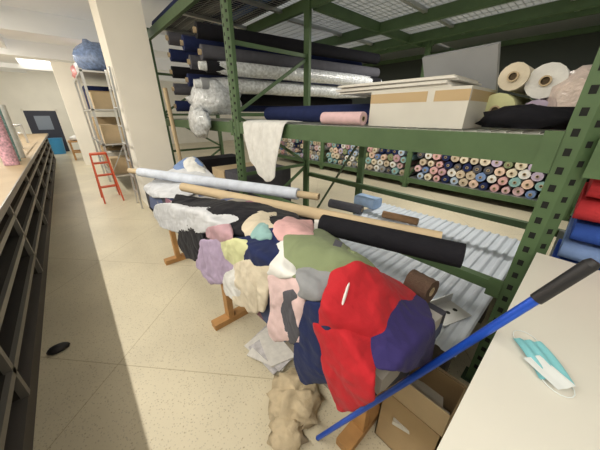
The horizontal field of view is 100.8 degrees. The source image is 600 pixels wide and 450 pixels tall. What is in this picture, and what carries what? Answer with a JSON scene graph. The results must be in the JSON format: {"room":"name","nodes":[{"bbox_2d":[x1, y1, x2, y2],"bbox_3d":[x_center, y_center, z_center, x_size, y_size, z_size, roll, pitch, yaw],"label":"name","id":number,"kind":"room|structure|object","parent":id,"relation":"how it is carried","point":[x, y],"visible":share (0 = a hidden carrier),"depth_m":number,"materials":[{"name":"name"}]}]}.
{"room":"fabric store","nodes":[
{"label":"fabric store","id":0,"kind":"room"},
{"bbox_2d":[50,61,102,164],"bbox_3d":[-7.110,-3.642,7.935,0.520,3.300,0.500,-20,31,-37],"label":"column","id":1,"kind":"structure","parent":0,"point":[62,72],"depth_m":7.72,"materials":[{"name":"beige paint"}]},
{"bbox_2d":[0,71,232,150],"bbox_3d":[-8.442,-5.783,12.744,10.500,3.300,0.150,-20,31,-37],"label":"wall","id":2,"kind":"structure","parent":0,"point":[30,89],"depth_m":10.47,"materials":[{"name":"grey paint"}]},
{"bbox_2d":[20,109,70,150],"bbox_3d":[-11.036,-4.089,10.843,1.100,1.750,0.045,-20,31,-37],"label":"back door","id":3,"kind":"structure","parent":2,"relation":"in","point":[38,121],"depth_m":10.71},
{"bbox_2d":[88,0,173,205],"bbox_3d":[-2.725,-1.989,4.221,0.560,3.300,0.600,-20,31,-37],"label":"column","id":4,"kind":"structure","parent":0,"point":[120,25],"depth_m":3.85,"materials":[{"name":"beige paint"}]},
{"bbox_2d":[0,0,453,82],"bbox_3d":[-2.031,-4.229,5.504,10.500,0.450,19.200,-20,31,-37],"label":"ceiling","id":5,"kind":"structure","parent":0,"point":[33,33],"depth_m":5.00,"materials":[{"name":"white paint"}]},
{"bbox_2d":[33,140,570,449],"bbox_3d":[-2.031,-1.306,6.805,10.500,0.050,19.200,-20,31,-37],"label":"floor","id":6,"kind":"structure","parent":0,"point":[145,365],"depth_m":1.93,"materials":[{"name":"tile"}]},
{"bbox_2d":[0,104,55,449],"bbox_3d":[-4.787,-0.861,3.516,1.450,1.813,14.720,-20,31,-37],"label":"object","id":7,"kind":"structure","parent":6,"relation":"on","point":[27,174],"depth_m":2.06,"materials":[{"name":"grey"}]},
{"bbox_2d":[13,124,28,147],"bbox_3d":[-5.953,-1.611,4.625,0.990,0.419,2.840,-20,31,-37],"label":"rails","id":8,"kind":"object","parent":7,"relation":"on","point":[14,125],"visible":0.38,"depth_m":5.80,"materials":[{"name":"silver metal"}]},
{"bbox_2d":[48,138,65,153],"bbox_3d":[-10.409,-3.385,10.628,0.520,0.640,0.520,-20,31,-37],"label":"bin","id":9,"kind":"object","parent":6,"relation":"on","point":[57,145],"visible":0.76,"depth_m":10.50,"materials":[{"name":"blue plastic"}]},
{"bbox_2d":[46,342,69,354],"bbox_3d":[-1.735,0.880,1.779,0.132,0.043,0.082,-20,31,-37],"label":"cap","id":10,"kind":"object","parent":6,"relation":"on","point":[59,347],"visible":1,"depth_m":1.76,"materials":[{"name":"black"}]},
{"bbox_2d":[67,140,80,159],"bbox_3d":[-8.342,-2.889,9.489,0.650,0.660,0.700,-20,31,-37],"label":"wood table","id":11,"kind":"object","parent":6,"relation":"on","point":[69,141],"visible":0.44,"depth_m":9.14,"materials":[{"name":"brown wood"}]},
{"bbox_2d":[70,39,132,191],"bbox_3d":[-4.534,-2.494,5.899,0.786,2.858,2.440,-20,31,-37],"label":"shelf unit","id":12,"kind":"object","parent":6,"relation":"on","point":[89,65],"visible":0.75,"depth_m":5.18,"materials":[{"name":"silver metal"}]},
{"bbox_2d":[89,152,123,203],"bbox_3d":[-3.768,-0.929,4.810,0.325,0.896,0.569,-20,31,-37],"label":"step ladder","id":13,"kind":"object","parent":6,"relation":"on","point":[116,184],"visible":1,"depth_m":4.79,"materials":[{"name":"orange"}]},
{"bbox_2d":[104,66,142,208],"bbox_3d":[-2.973,-1.384,4.214,0.100,2.202,0.510,-20,31,-37],"label":"ladder","id":14,"kind":"object","parent":6,"relation":"on","point":[109,68],"visible":1,"depth_m":4.12,"materials":[{"name":"silver metal"}]},
{"bbox_2d":[163,88,181,161],"bbox_3d":[-2.011,-1.187,4.116,0.064,1.926,0.244,-18,30,-35],"label":"tube","id":15,"kind":"object","parent":6,"relation":"on","point":[165,91],"visible":0.6,"depth_m":3.94,"materials":[{"name":"brown cardboard"}]},
{"bbox_2d":[196,154,290,200],"bbox_3d":[-1.274,-0.799,4.624,0.880,0.798,2.404,-20,31,-37],"label":"packaged goods","id":16,"kind":"object","parent":6,"relation":"on","point":[224,166],"visible":0.17,"depth_m":3.92,"materials":[{"name":"plastic"}]},
{"bbox_2d":[244,325,293,374],"bbox_3d":[-0.182,0.874,1.785,0.390,0.050,0.337,16,28,31],"label":"papers","id":17,"kind":"object","parent":6,"relation":"on","point":[275,356],"visible":0.66,"depth_m":1.72,"materials":[{"name":"white paper"}]},
{"bbox_2d":[164,230,382,449],"bbox_3d":[-0.529,0.380,2.047,0.601,0.740,2.830,-20,31,-37],"label":"trestle table","id":18,"kind":"object","parent":6,"relation":"on","point":[356,429],"visible":0.11,"depth_m":1.38,"materials":[{"name":"brown wood"}]},
{"bbox_2d":[127,156,465,411],"bbox_3d":[-0.622,-0.108,2.022,0.876,0.642,3.362,-20,31,-37],"label":"pile","id":19,"kind":"object","parent":18,"relation":"on","point":[351,328],"visible":1,"depth_m":0.97,"materials":[{"name":"multicoloured fabric"}]},
{"bbox_2d":[267,368,324,449],"bbox_3d":[-0.020,1.003,1.396,0.338,0.129,0.439,-3,24,-6],"label":"crumpled paper","id":20,"kind":"object","parent":6,"relation":"on","point":[293,406],"visible":0.93,"depth_m":1.35,"materials":[{"name":"beige paper"}]},
{"bbox_2d":[146,0,599,382],"bbox_3d":[1.157,-1.209,2.811,3.250,3.022,8.690,-20,31,-37],"label":"rack","id":21,"kind":"object","parent":6,"relation":"on","point":[457,108],"visible":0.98,"depth_m":1.71,"materials":[{"name":"green metal"}]},
{"bbox_2d":[374,367,467,449],"bbox_3d":[0.596,0.865,1.218,0.346,0.530,0.280,-20,31,-37],"label":"box","id":22,"kind":"object","parent":6,"relation":"on","point":[418,416],"visible":0.67,"depth_m":1.15,"materials":[{"name":"cardboard"}]},
{"bbox_2d":[259,0,599,221],"bbox_3d":[1.822,-2.017,4.740,4.115,2.930,10.940,-20,31,-37],"label":"rack","id":23,"kind":"object","parent":6,"relation":"on","point":[535,33],"visible":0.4,"depth_m":4.32,"materials":[{"name":"green metal"}]},
{"bbox_2d":[316,258,599,440],"bbox_3d":[0.365,0.597,0.916,0.630,1.266,0.030,12,27,24],"label":"handle","id":24,"kind":"object","parent":6,"relation":"on","point":[584,268],"visible":1,"depth_m":0.67,"materials":[{"name":"blue"}]},
{"bbox_2d":[432,279,504,371],"bbox_3d":[0.939,0.387,2.389,1.710,0.448,1.470,-20,31,-37],"label":"bearer","id":25,"kind":"object","parent":6,"relation":"on","point":[437,351],"visible":0.12,"depth_m":1.36,"materials":[{"name":"grey"}]},
{"bbox_2d":[339,203,519,357],"bbox_3d":[0.943,0.174,2.298,1.820,0.014,1.531,-20,31,-37],"label":"corrugated panel","id":26,"kind":"object","parent":25,"relation":"on","point":[488,253],"visible":0.34,"depth_m":2.01,"materials":[{"name":"metal"}]},
{"bbox_2d":[354,193,381,208],"bbox_3d":[0.877,-0.310,3.208,0.204,0.129,0.287,-20,31,-37],"label":"bolt","id":27,"kind":"object","parent":26,"relation":"on","point":[369,201],"visible":0.98,"depth_m":3.13,"materials":[{"name":"blue fabric"}]},
{"bbox_2d":[328,199,418,225],"bbox_3d":[0.819,-0.162,2.901,1.056,0.110,0.138,15,28,30],"label":"rolls","id":28,"kind":"object","parent":26,"relation":"on","point":[341,205],"visible":1,"depth_m":2.91,"materials":[{"name":"brown"}]},
{"bbox_2d":[430,293,471,326],"bbox_3d":[0.884,0.500,1.475,0.220,0.060,0.142,-9,26,-20],"label":"plate","id":29,"kind":"object","parent":26,"relation":"on","point":[454,313],"visible":0.66,"depth_m":1.50,"materials":[{"name":"grey metal"}]},
{"bbox_2d":[437,253,599,449],"bbox_3d":[1.179,0.973,0.420,1.150,0.980,1.620,-20,31,-37],"label":"work table","id":30,"kind":"object","parent":6,"relation":"on","point":[506,405],"visible":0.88,"depth_m":0.57,"materials":[{"name":"grey laminate"}]},
{"bbox_2d":[513,330,575,397],"bbox_3d":[0.602,0.335,0.627,0.083,0.012,0.192,6,25,12],"label":"face mask","id":31,"kind":"object","parent":30,"relation":"on","point":[546,365],"visible":1,"depth_m":0.61,"materials":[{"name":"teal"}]},
{"bbox_2d":[231,43,448,141],"bbox_3d":[1.957,-4.271,9.347,0.150,3.300,19.200,-20,31,-37],"label":"wall","id":32,"kind":"structure","parent":0,"point":[243,117],"depth_m":14.11,"materials":[{"name":"beige paint"}]}
]}

